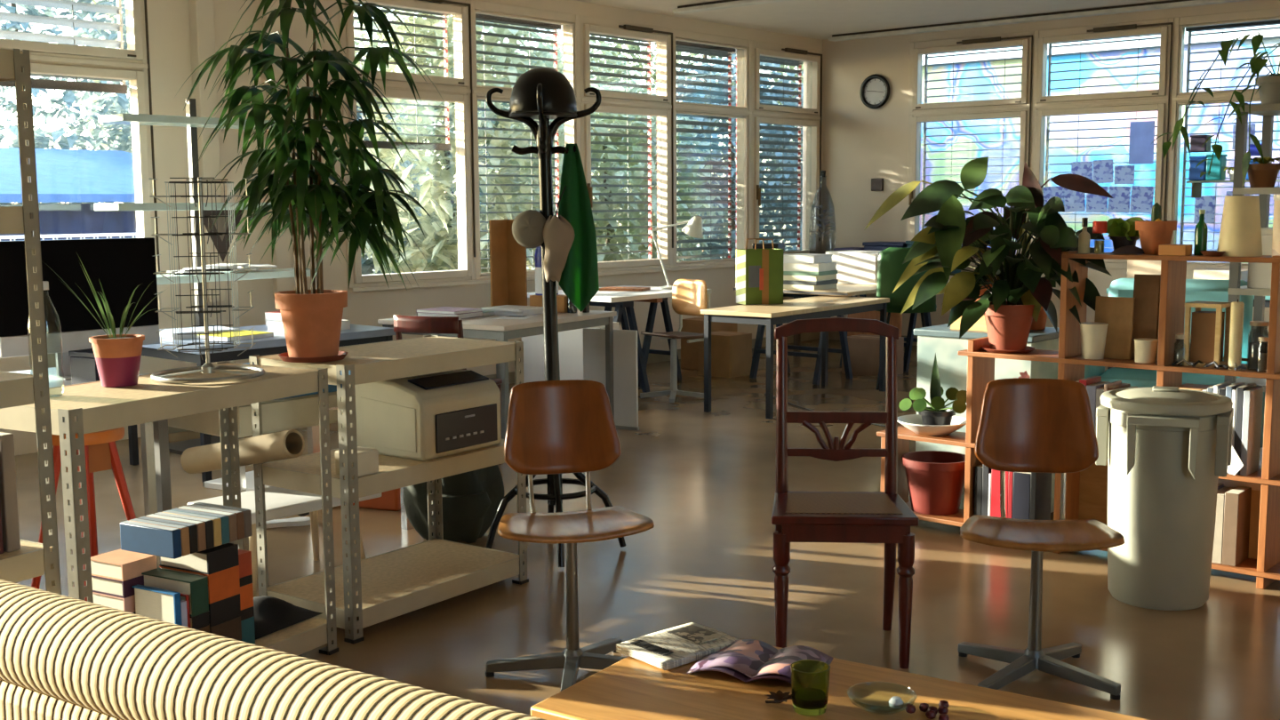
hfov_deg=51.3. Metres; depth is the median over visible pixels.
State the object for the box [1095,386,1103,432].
book
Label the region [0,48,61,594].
metal shelving unit
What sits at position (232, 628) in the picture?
book
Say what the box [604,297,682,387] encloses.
trestle
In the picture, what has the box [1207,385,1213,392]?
book
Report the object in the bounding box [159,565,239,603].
book
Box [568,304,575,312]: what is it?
jar
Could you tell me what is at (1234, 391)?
book
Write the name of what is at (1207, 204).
sheet
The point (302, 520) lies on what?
shoe
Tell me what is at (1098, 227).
jar
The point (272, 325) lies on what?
paper stack
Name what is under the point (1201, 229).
bottle
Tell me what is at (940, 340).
cabinet
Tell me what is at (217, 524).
book
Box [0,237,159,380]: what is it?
computer monitor
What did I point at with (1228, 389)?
book
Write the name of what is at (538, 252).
bottle
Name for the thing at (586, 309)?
ink bottle
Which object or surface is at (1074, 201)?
sheet
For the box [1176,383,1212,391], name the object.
book
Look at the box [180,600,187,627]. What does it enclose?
book
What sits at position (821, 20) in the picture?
ceiling
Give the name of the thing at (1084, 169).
sheet
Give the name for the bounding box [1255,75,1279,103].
pot
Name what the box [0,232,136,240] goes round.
fence
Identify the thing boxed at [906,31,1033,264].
window
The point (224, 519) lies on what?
book
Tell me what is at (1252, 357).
glass jar
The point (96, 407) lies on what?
metal shelving unit
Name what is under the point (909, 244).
plastic crate
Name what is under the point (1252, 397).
book
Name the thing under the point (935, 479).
flower pot
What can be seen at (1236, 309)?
candle
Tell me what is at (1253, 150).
storage box
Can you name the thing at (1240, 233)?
lampshade
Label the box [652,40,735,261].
window blind
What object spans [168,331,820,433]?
baseboard
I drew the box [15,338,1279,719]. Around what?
floor
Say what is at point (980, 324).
box
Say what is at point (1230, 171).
plant
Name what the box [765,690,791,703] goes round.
sprig
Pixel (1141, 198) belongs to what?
sheet
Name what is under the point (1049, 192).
sheet
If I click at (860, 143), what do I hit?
wall
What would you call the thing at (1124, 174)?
sheet
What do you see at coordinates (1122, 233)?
pot plant
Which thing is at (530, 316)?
loose sheet
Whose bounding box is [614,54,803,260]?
tree
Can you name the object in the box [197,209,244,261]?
pennant
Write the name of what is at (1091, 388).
book
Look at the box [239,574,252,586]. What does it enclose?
book
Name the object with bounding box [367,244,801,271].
ground
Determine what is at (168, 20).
wall
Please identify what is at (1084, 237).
bottle
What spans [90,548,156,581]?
book
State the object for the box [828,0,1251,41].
light
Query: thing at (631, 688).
coffee table
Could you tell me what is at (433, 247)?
tree
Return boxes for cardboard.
[488,219,527,306]
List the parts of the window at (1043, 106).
sash, sash, opener rod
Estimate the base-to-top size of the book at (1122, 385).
0.280 m
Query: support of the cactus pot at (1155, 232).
on the wooden rack at (1086, 490)
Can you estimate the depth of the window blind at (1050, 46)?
11.84 m
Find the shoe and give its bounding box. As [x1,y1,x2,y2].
[265,512,310,527]
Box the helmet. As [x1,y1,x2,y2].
[508,68,577,119]
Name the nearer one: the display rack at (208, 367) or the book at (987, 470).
the display rack at (208, 367)
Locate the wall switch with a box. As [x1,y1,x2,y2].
[871,178,883,191]
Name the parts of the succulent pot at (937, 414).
pot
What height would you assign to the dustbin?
0.751 m
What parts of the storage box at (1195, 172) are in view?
lid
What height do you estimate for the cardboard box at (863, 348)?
0.301 m
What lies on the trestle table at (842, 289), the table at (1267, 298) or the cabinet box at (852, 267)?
the cabinet box at (852, 267)
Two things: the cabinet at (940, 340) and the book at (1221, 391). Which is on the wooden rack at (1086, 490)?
the book at (1221, 391)
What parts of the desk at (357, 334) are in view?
leg, leg, rail, leg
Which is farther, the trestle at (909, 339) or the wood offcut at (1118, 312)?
the trestle at (909, 339)
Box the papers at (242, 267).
[166,263,276,272]
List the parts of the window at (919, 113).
handle, sash, sash, opener rod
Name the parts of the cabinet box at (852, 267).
door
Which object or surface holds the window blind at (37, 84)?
attached to the window at (132, 64)
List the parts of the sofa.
panel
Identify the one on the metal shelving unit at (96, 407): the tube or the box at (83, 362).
the tube
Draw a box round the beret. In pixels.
[1110,245,1143,254]
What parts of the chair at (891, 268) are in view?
leg, leg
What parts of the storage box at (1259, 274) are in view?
lid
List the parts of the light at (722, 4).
mounting rail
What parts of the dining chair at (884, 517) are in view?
leg, post, rail, rail, cross rail, cane panel, seat frame, post, leg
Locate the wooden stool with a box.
[31,426,135,600]
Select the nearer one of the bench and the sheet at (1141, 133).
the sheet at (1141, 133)
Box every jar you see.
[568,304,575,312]
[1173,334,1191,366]
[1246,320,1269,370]
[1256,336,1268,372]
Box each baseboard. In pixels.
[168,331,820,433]
[819,331,917,345]
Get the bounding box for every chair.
[393,314,502,464]
[485,379,654,691]
[640,279,710,402]
[771,317,918,668]
[875,247,936,390]
[957,378,1124,699]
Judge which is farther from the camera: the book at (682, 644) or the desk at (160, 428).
the desk at (160, 428)
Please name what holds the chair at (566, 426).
on the floor
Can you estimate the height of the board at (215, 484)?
0.030 m
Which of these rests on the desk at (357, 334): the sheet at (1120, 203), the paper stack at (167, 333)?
the paper stack at (167, 333)
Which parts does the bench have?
leg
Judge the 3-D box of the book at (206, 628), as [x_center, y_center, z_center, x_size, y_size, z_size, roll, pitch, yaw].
[-1.329,0.774,3.826,0.200,0.040,0.060,3,8,29]
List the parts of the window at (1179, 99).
sash, sash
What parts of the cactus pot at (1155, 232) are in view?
pot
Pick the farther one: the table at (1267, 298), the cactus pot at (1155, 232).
the table at (1267, 298)
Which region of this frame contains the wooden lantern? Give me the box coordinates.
[1182,300,1231,368]
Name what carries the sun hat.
hanging from the coat stand at (544, 133)
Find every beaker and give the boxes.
[1079,321,1108,359]
[1134,338,1158,363]
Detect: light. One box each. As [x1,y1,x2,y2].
[672,0,790,14]
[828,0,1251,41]
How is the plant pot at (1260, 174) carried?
on the rack at (1268, 111)
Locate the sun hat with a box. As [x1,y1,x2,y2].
[542,185,575,281]
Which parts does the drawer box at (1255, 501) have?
lid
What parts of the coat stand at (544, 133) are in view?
leg, grey cap, leg, leg, leg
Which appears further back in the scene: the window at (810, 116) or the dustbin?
the window at (810, 116)
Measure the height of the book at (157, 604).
0.230 m
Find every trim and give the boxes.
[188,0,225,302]
[261,0,292,296]
[348,263,735,292]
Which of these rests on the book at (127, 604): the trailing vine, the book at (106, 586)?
the book at (106, 586)
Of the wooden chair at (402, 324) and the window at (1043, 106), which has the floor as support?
the wooden chair at (402, 324)
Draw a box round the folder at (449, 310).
[416,306,482,314]
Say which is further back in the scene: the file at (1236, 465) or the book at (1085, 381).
the book at (1085, 381)
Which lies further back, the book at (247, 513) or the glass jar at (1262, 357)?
the glass jar at (1262, 357)
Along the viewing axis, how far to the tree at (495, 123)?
19.71 m
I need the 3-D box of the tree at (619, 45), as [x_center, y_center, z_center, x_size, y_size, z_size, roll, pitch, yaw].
[1.486,-6.038,30.319,6.841,8.511,6.846,-2,7,-16]
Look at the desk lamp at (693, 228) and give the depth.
10.25 m
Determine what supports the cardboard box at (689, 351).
on the floor
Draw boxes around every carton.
[529,294,576,312]
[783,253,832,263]
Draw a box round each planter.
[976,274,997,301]
[1030,306,1047,329]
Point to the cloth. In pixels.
(579, 280)
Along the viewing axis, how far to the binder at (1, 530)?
3.14 m
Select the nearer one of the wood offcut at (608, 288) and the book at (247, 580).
the book at (247, 580)
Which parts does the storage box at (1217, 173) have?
lid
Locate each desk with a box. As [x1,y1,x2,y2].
[7,367,172,563]
[128,323,395,482]
[377,309,616,439]
[527,285,711,302]
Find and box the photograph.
[667,624,724,643]
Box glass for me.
[790,659,830,716]
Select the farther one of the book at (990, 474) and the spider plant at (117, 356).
the book at (990, 474)
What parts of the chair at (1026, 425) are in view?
arm, arm, post, backrest, seat, arm, arm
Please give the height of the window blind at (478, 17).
2.000 m
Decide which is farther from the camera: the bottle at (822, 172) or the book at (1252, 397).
the bottle at (822, 172)
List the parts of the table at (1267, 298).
rail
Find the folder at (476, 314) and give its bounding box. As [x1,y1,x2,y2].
[416,312,482,319]
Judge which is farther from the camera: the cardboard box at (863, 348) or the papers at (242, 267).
the cardboard box at (863, 348)
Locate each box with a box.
[68,348,100,384]
[335,446,378,477]
[680,316,737,369]
[698,330,751,377]
[752,242,784,253]
[825,249,881,285]
[841,334,903,376]
[950,315,987,331]
[1127,259,1160,278]
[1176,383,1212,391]
[1187,267,1247,281]
[1188,155,1207,180]
[1189,134,1211,152]
[1205,153,1227,180]
[1217,479,1261,559]
[1245,160,1258,179]
[1247,227,1272,288]
[1249,144,1261,155]
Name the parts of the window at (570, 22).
sash, sash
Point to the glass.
(810, 678)
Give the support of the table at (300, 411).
on the floor
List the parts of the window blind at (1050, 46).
guide rail, cord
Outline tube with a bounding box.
[180,429,304,473]
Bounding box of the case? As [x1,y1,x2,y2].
[352,488,400,511]
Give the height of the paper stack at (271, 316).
0.083 m
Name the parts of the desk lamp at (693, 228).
arm, arm, lamp shade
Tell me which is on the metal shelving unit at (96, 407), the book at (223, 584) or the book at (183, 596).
the book at (183, 596)
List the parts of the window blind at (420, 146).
cord, rail, guide rail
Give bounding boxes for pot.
[274,289,347,357]
[898,352,967,425]
[901,450,965,515]
[1135,202,1177,254]
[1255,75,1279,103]
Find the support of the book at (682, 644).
on the coffee table at (631, 688)
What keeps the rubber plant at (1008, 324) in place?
on the wooden rack at (1086, 490)
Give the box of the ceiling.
[573,0,1167,39]
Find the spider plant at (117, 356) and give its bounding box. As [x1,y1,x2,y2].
[48,257,165,387]
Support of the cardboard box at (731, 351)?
on the floor
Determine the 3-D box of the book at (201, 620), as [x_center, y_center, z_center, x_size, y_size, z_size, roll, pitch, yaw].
[-1.329,0.734,3.821,0.200,0.040,0.060,3,8,29]
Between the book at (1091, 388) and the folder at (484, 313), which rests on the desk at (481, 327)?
the folder at (484, 313)
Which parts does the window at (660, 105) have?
handle, sash, sash, opener rod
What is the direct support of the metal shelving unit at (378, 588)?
on the floor
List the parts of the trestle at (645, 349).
leg, leg, leg, leg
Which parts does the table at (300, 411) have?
leg, leg, drawer, leg, drawer pull, leg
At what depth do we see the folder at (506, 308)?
7.93 m
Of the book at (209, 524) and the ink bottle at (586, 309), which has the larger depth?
the ink bottle at (586, 309)
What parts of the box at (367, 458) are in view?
lid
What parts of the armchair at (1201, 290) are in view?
armrest, seat, backrest, armrest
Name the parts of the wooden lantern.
board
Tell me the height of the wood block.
0.040 m
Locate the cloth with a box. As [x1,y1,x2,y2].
[557,143,599,311]
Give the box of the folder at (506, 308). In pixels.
[480,304,543,311]
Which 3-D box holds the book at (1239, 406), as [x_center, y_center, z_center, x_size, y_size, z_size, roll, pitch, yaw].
[2.214,0.251,4.881,0.024,0.320,0.150,5,9,41]
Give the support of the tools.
on the wooden rack at (1086, 490)
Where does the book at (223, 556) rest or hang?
on the book at (223, 584)
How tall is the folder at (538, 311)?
0.030 m
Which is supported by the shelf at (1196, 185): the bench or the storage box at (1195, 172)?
the storage box at (1195, 172)
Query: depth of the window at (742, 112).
12.45 m
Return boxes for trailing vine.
[1153,31,1279,187]
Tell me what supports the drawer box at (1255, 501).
on the wooden rack at (1086, 490)
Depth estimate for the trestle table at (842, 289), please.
10.13 m
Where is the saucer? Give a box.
[1200,250,1225,255]
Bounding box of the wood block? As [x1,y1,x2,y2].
[1158,244,1191,255]
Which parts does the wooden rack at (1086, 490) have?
panel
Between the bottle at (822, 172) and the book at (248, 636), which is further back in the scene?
the bottle at (822, 172)
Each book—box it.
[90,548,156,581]
[91,575,143,598]
[92,592,135,612]
[120,520,181,559]
[128,518,190,556]
[132,584,181,625]
[137,516,198,553]
[141,568,208,616]
[146,513,206,551]
[153,512,214,549]
[159,543,239,574]
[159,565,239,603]
[162,510,222,546]
[170,507,229,543]
[177,505,237,542]
[180,593,190,627]
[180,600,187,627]
[185,504,244,539]
[189,611,209,629]
[193,502,252,537]
[197,624,209,632]
[208,593,240,627]
[209,616,241,639]
[238,549,252,578]
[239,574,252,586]
[240,583,253,610]
[240,606,254,620]
[240,616,255,644]
[616,622,738,670]
[974,464,983,515]
[981,464,991,515]
[987,472,991,516]
[990,469,1008,518]
[1008,472,1013,518]
[1012,472,1031,519]
[1029,472,1051,519]
[1079,376,1101,387]
[1086,381,1110,429]
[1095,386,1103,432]
[1104,380,1121,391]
[1106,383,1130,458]
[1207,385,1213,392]
[1211,486,1232,564]
[1213,381,1231,393]
[1217,482,1223,489]
[1218,384,1232,396]
[1222,485,1251,566]
[1225,382,1245,473]
[1232,388,1236,447]
[1233,383,1255,474]
[1240,385,1263,475]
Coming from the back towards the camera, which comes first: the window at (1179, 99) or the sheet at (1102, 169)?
the sheet at (1102, 169)
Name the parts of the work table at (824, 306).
leg, leg, rail, leg, leg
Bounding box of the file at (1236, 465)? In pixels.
[1227,445,1243,475]
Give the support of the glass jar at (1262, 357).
on the wooden rack at (1086, 490)
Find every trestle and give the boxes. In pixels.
[589,300,649,392]
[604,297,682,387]
[749,293,852,384]
[839,294,931,371]
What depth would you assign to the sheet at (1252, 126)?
10.84 m
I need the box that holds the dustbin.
[1095,385,1233,610]
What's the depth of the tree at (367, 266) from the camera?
16.64 m
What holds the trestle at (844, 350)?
on the floor
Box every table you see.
[139,362,414,551]
[187,486,381,597]
[530,646,1149,719]
[700,295,889,419]
[733,281,948,295]
[1106,288,1270,368]
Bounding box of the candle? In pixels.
[1227,299,1244,369]
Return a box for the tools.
[1171,359,1246,370]
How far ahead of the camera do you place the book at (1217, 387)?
4.88 m
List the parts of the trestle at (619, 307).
leg, leg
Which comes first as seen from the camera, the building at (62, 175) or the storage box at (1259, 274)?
the storage box at (1259, 274)
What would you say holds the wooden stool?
on the floor
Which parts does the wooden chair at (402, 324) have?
post, rail, post, seat, leg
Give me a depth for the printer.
4.63 m
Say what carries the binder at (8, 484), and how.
on the metal shelving unit at (33, 559)
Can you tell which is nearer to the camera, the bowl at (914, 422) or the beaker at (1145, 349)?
the beaker at (1145, 349)
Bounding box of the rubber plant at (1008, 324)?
[864,156,1113,353]
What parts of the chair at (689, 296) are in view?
arm, seat, arm, backrest, arm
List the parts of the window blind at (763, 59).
cord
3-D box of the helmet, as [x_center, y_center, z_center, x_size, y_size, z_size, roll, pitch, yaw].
[-0.377,-1.036,5.166,0.270,0.188,0.331,0,7,0]
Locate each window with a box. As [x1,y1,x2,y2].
[0,0,160,304]
[338,0,475,292]
[469,0,580,279]
[579,15,673,271]
[672,28,751,267]
[751,40,822,254]
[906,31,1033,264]
[1028,17,1174,269]
[1166,8,1279,271]
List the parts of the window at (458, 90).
sash, sash, opener rod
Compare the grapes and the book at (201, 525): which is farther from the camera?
the book at (201, 525)
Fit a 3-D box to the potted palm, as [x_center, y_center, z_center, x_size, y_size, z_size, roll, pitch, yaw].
[-1.075,-0.610,4.333,0.883,1.216,0.703,2,7,18]
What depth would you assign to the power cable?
9.01 m
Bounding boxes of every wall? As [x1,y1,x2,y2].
[0,0,822,455]
[820,0,1279,342]
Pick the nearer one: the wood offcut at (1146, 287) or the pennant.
the wood offcut at (1146, 287)
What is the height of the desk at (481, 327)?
0.740 m
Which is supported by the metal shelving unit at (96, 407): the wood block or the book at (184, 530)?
the book at (184, 530)
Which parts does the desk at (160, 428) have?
leg, leg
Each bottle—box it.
[27,280,64,395]
[534,246,558,295]
[582,303,589,312]
[808,170,835,240]
[1078,217,1090,253]
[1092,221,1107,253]
[1193,209,1207,255]
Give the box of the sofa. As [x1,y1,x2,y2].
[0,578,545,719]
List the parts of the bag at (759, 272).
grey panel, bag handle, bag handle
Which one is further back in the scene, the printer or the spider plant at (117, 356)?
the printer
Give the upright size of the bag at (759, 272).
0.454 m
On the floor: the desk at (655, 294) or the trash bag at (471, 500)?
the trash bag at (471, 500)
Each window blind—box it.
[0,0,127,93]
[353,1,451,151]
[450,13,561,271]
[559,24,654,262]
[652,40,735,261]
[732,48,803,255]
[920,46,1022,245]
[1043,34,1160,248]
[1178,19,1279,262]
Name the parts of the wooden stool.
leg, leg, seat, leg, leg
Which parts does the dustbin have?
drop handle, drop handle, lid, drop handle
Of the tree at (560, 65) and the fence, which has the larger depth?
the tree at (560, 65)
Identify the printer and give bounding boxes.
[341,368,501,461]
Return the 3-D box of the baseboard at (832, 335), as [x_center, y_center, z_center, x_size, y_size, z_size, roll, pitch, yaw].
[5.464,0.080,10.574,9.600,0.090,0.015,5,9,41]
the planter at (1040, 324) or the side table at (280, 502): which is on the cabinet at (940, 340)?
the planter at (1040, 324)
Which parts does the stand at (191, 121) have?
glass shelf, plate, post, glass shelf, glass shelf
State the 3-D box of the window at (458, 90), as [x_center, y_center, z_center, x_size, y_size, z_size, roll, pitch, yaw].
[-1.663,-1.569,9.546,0.205,2.100,1.170,5,9,41]
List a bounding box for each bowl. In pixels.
[848,694,916,715]
[897,414,966,436]
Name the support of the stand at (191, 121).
on the floor
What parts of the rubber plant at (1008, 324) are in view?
stem, pot, stem, stem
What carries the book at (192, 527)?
on the metal shelving unit at (96, 407)
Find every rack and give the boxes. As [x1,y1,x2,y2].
[148,176,264,383]
[876,250,1279,589]
[1224,103,1279,391]
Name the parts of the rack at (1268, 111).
post, post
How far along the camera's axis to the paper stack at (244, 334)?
7.03 m
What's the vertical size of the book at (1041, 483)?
0.250 m
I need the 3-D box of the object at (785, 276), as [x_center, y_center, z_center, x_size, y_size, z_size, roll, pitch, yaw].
[1.258,-0.647,10.379,0.440,0.040,0.320,5,8,37]
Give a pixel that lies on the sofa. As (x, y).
(62, 657)
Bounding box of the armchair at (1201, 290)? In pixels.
[1084,278,1268,447]
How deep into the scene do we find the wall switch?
13.07 m
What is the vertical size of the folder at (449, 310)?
0.018 m
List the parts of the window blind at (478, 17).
cord, guide rail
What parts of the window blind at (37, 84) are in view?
rail, cord, guide rail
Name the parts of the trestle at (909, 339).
leg, leg, leg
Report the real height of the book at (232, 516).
0.080 m
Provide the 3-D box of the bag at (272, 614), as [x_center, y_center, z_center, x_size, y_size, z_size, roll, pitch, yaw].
[-1.189,0.782,4.183,0.240,0.073,0.300,3,8,29]
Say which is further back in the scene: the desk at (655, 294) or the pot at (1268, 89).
the desk at (655, 294)
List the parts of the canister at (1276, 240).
lid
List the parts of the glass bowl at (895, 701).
glass knob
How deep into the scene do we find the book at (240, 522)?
3.89 m
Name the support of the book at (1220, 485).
on the wooden rack at (1086, 490)
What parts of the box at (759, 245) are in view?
lid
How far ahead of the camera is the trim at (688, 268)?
10.04 m
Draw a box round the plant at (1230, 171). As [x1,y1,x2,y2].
[1223,166,1233,180]
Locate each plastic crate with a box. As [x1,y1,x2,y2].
[833,247,863,250]
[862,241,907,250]
[905,240,960,273]
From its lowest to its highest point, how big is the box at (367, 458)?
0.078 m
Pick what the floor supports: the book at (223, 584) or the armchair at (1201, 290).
the armchair at (1201, 290)
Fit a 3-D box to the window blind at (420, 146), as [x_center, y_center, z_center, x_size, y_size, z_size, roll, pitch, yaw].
[-1.796,-2.058,9.602,0.100,1.060,1.090,5,9,41]
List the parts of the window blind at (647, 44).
cord, guide rail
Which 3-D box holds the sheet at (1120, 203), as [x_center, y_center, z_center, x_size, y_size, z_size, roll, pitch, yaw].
[4.160,-1.393,11.575,0.198,0.232,0.002,5,9,41]
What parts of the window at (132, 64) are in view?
sash, sash, opener rod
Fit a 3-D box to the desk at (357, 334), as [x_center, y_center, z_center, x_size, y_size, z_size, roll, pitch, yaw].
[-2.096,0.194,7.433,0.800,0.700,1.250,5,9,41]
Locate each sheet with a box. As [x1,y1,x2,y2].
[491,314,540,319]
[1043,186,1063,205]
[1064,187,1085,212]
[1071,161,1092,180]
[1085,186,1108,212]
[1092,159,1112,183]
[1107,186,1130,213]
[1114,165,1134,183]
[1128,120,1154,164]
[1129,185,1153,213]
[1193,196,1215,223]
[1226,191,1252,196]
[1232,123,1255,149]
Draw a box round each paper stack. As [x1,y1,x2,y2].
[159,326,238,339]
[196,329,273,341]
[264,310,281,326]
[267,319,350,332]
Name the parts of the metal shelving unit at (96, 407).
post, post, post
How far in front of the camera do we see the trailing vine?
6.18 m
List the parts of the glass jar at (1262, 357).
lid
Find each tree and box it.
[0,0,135,203]
[68,0,388,151]
[354,8,564,274]
[356,99,429,274]
[376,40,537,270]
[477,32,652,243]
[487,76,724,270]
[560,35,803,251]
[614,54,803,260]
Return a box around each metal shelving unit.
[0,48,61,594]
[0,360,339,655]
[248,335,528,644]
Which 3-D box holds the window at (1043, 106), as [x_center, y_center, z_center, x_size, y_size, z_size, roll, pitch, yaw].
[4.015,-1.855,11.650,1.230,2.100,0.205,5,9,41]
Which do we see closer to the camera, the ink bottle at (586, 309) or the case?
the case
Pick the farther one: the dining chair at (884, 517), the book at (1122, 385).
the book at (1122, 385)
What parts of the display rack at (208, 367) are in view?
post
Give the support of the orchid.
on the wooden rack at (1086, 490)
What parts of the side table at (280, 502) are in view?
leg, leg, leg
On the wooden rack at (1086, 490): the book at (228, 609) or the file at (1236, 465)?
the file at (1236, 465)
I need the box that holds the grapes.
[905,700,949,719]
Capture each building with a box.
[0,147,136,240]
[919,28,1279,263]
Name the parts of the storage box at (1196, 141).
lid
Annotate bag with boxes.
[253,595,322,639]
[402,464,503,543]
[736,238,783,304]
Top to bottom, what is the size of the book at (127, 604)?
0.048 m
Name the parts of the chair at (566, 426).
arm, backrest, arm, post, seat, arm, arm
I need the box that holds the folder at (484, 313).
[482,311,494,316]
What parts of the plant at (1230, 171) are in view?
pot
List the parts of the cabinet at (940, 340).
lid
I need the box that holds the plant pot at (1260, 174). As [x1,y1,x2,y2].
[1247,156,1279,187]
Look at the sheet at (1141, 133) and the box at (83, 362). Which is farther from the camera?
the sheet at (1141, 133)
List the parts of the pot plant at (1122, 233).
pot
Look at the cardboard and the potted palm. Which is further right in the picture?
the cardboard
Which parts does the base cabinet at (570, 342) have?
drawer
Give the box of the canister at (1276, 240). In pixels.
[1271,194,1279,256]
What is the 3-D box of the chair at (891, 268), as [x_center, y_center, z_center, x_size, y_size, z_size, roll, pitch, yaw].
[1.999,-0.322,10.036,0.471,1.065,0.472,1,7,11]
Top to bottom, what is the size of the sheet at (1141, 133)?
0.360 m
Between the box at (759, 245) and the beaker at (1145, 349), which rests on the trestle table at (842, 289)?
the box at (759, 245)
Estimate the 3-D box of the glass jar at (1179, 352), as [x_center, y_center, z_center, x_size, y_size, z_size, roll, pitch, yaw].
[2.025,-0.037,4.977,0.060,0.114,0.060,5,9,41]
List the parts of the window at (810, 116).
handle, sash, sash, opener rod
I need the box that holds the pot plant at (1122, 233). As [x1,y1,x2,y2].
[1107,216,1143,249]
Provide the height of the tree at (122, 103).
6.615 m
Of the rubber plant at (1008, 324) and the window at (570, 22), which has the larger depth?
the window at (570, 22)
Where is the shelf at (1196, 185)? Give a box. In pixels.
[1186,179,1279,197]
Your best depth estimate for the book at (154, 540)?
3.71 m
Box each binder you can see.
[0,432,20,551]
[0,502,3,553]
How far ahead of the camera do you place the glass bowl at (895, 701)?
2.50 m
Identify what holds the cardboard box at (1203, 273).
on the table at (1267, 298)
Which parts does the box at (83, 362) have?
lid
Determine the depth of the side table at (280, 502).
4.87 m
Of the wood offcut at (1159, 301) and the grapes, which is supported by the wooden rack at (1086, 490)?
the wood offcut at (1159, 301)
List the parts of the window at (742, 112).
sash, sash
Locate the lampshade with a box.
[1216,195,1262,256]
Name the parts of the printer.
panel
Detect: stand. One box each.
[93,98,317,455]
[485,82,626,567]
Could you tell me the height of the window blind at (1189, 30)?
2.000 m
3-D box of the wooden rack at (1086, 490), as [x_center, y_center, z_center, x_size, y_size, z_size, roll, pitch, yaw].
[1.931,0.183,5.169,2.170,1.200,0.258,5,9,41]
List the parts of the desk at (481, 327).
leg, rail, leg, leg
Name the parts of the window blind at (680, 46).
cord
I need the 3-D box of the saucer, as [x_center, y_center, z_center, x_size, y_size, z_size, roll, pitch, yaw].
[2.082,-0.387,4.844,0.090,0.018,0.090,5,9,41]
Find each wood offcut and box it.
[599,286,650,291]
[1094,296,1135,359]
[1130,273,1160,359]
[1156,301,1159,360]
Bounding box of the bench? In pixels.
[793,275,996,345]
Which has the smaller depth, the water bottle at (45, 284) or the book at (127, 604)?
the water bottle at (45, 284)
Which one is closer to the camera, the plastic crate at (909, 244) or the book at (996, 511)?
the book at (996, 511)
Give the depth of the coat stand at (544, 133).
5.20 m
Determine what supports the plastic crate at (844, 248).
on the bench
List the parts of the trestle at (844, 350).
leg, leg, leg, leg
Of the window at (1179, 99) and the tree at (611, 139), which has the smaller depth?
the window at (1179, 99)
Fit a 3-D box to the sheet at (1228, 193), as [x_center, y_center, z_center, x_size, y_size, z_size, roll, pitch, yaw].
[4.910,-1.263,10.934,0.200,0.240,0.002,5,9,41]
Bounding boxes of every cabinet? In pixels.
[521,321,619,383]
[582,328,639,430]
[913,323,1059,512]
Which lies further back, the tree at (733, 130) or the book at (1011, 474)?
the tree at (733, 130)
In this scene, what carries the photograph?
on the book at (682, 644)
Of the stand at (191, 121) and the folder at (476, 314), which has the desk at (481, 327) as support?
the folder at (476, 314)
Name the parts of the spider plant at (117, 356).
pot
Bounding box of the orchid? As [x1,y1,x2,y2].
[1013,370,1030,378]
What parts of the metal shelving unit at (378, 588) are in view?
post, post, post, post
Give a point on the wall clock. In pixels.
(875, 90)
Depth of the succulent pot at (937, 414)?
5.69 m
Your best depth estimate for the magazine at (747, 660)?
2.71 m
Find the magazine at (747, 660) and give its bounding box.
[686,639,833,683]
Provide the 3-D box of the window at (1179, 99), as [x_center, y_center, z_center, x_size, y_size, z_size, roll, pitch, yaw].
[4.939,-1.771,10.889,1.170,2.100,0.150,5,9,41]
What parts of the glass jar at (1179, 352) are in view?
lid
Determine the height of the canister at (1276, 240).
0.222 m
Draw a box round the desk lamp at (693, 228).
[651,215,703,288]
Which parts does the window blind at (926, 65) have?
guide rail, cord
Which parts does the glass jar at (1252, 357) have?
lid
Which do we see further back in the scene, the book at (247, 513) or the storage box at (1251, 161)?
the storage box at (1251, 161)
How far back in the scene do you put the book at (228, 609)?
3.85 m
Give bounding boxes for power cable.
[764,392,885,426]
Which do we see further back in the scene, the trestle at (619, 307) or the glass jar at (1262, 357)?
the trestle at (619, 307)
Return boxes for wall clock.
[859,73,889,109]
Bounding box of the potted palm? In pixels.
[173,0,445,362]
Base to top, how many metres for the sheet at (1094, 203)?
0.225 m
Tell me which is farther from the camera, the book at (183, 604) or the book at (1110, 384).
the book at (1110, 384)
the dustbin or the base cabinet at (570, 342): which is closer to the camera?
the dustbin
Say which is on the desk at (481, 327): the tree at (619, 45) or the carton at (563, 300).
the carton at (563, 300)
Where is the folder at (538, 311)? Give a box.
[481,309,543,315]
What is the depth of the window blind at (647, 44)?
11.54 m
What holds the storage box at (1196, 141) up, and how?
on the storage box at (1195, 172)
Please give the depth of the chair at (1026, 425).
4.00 m
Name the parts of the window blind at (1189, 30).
guide rail, cord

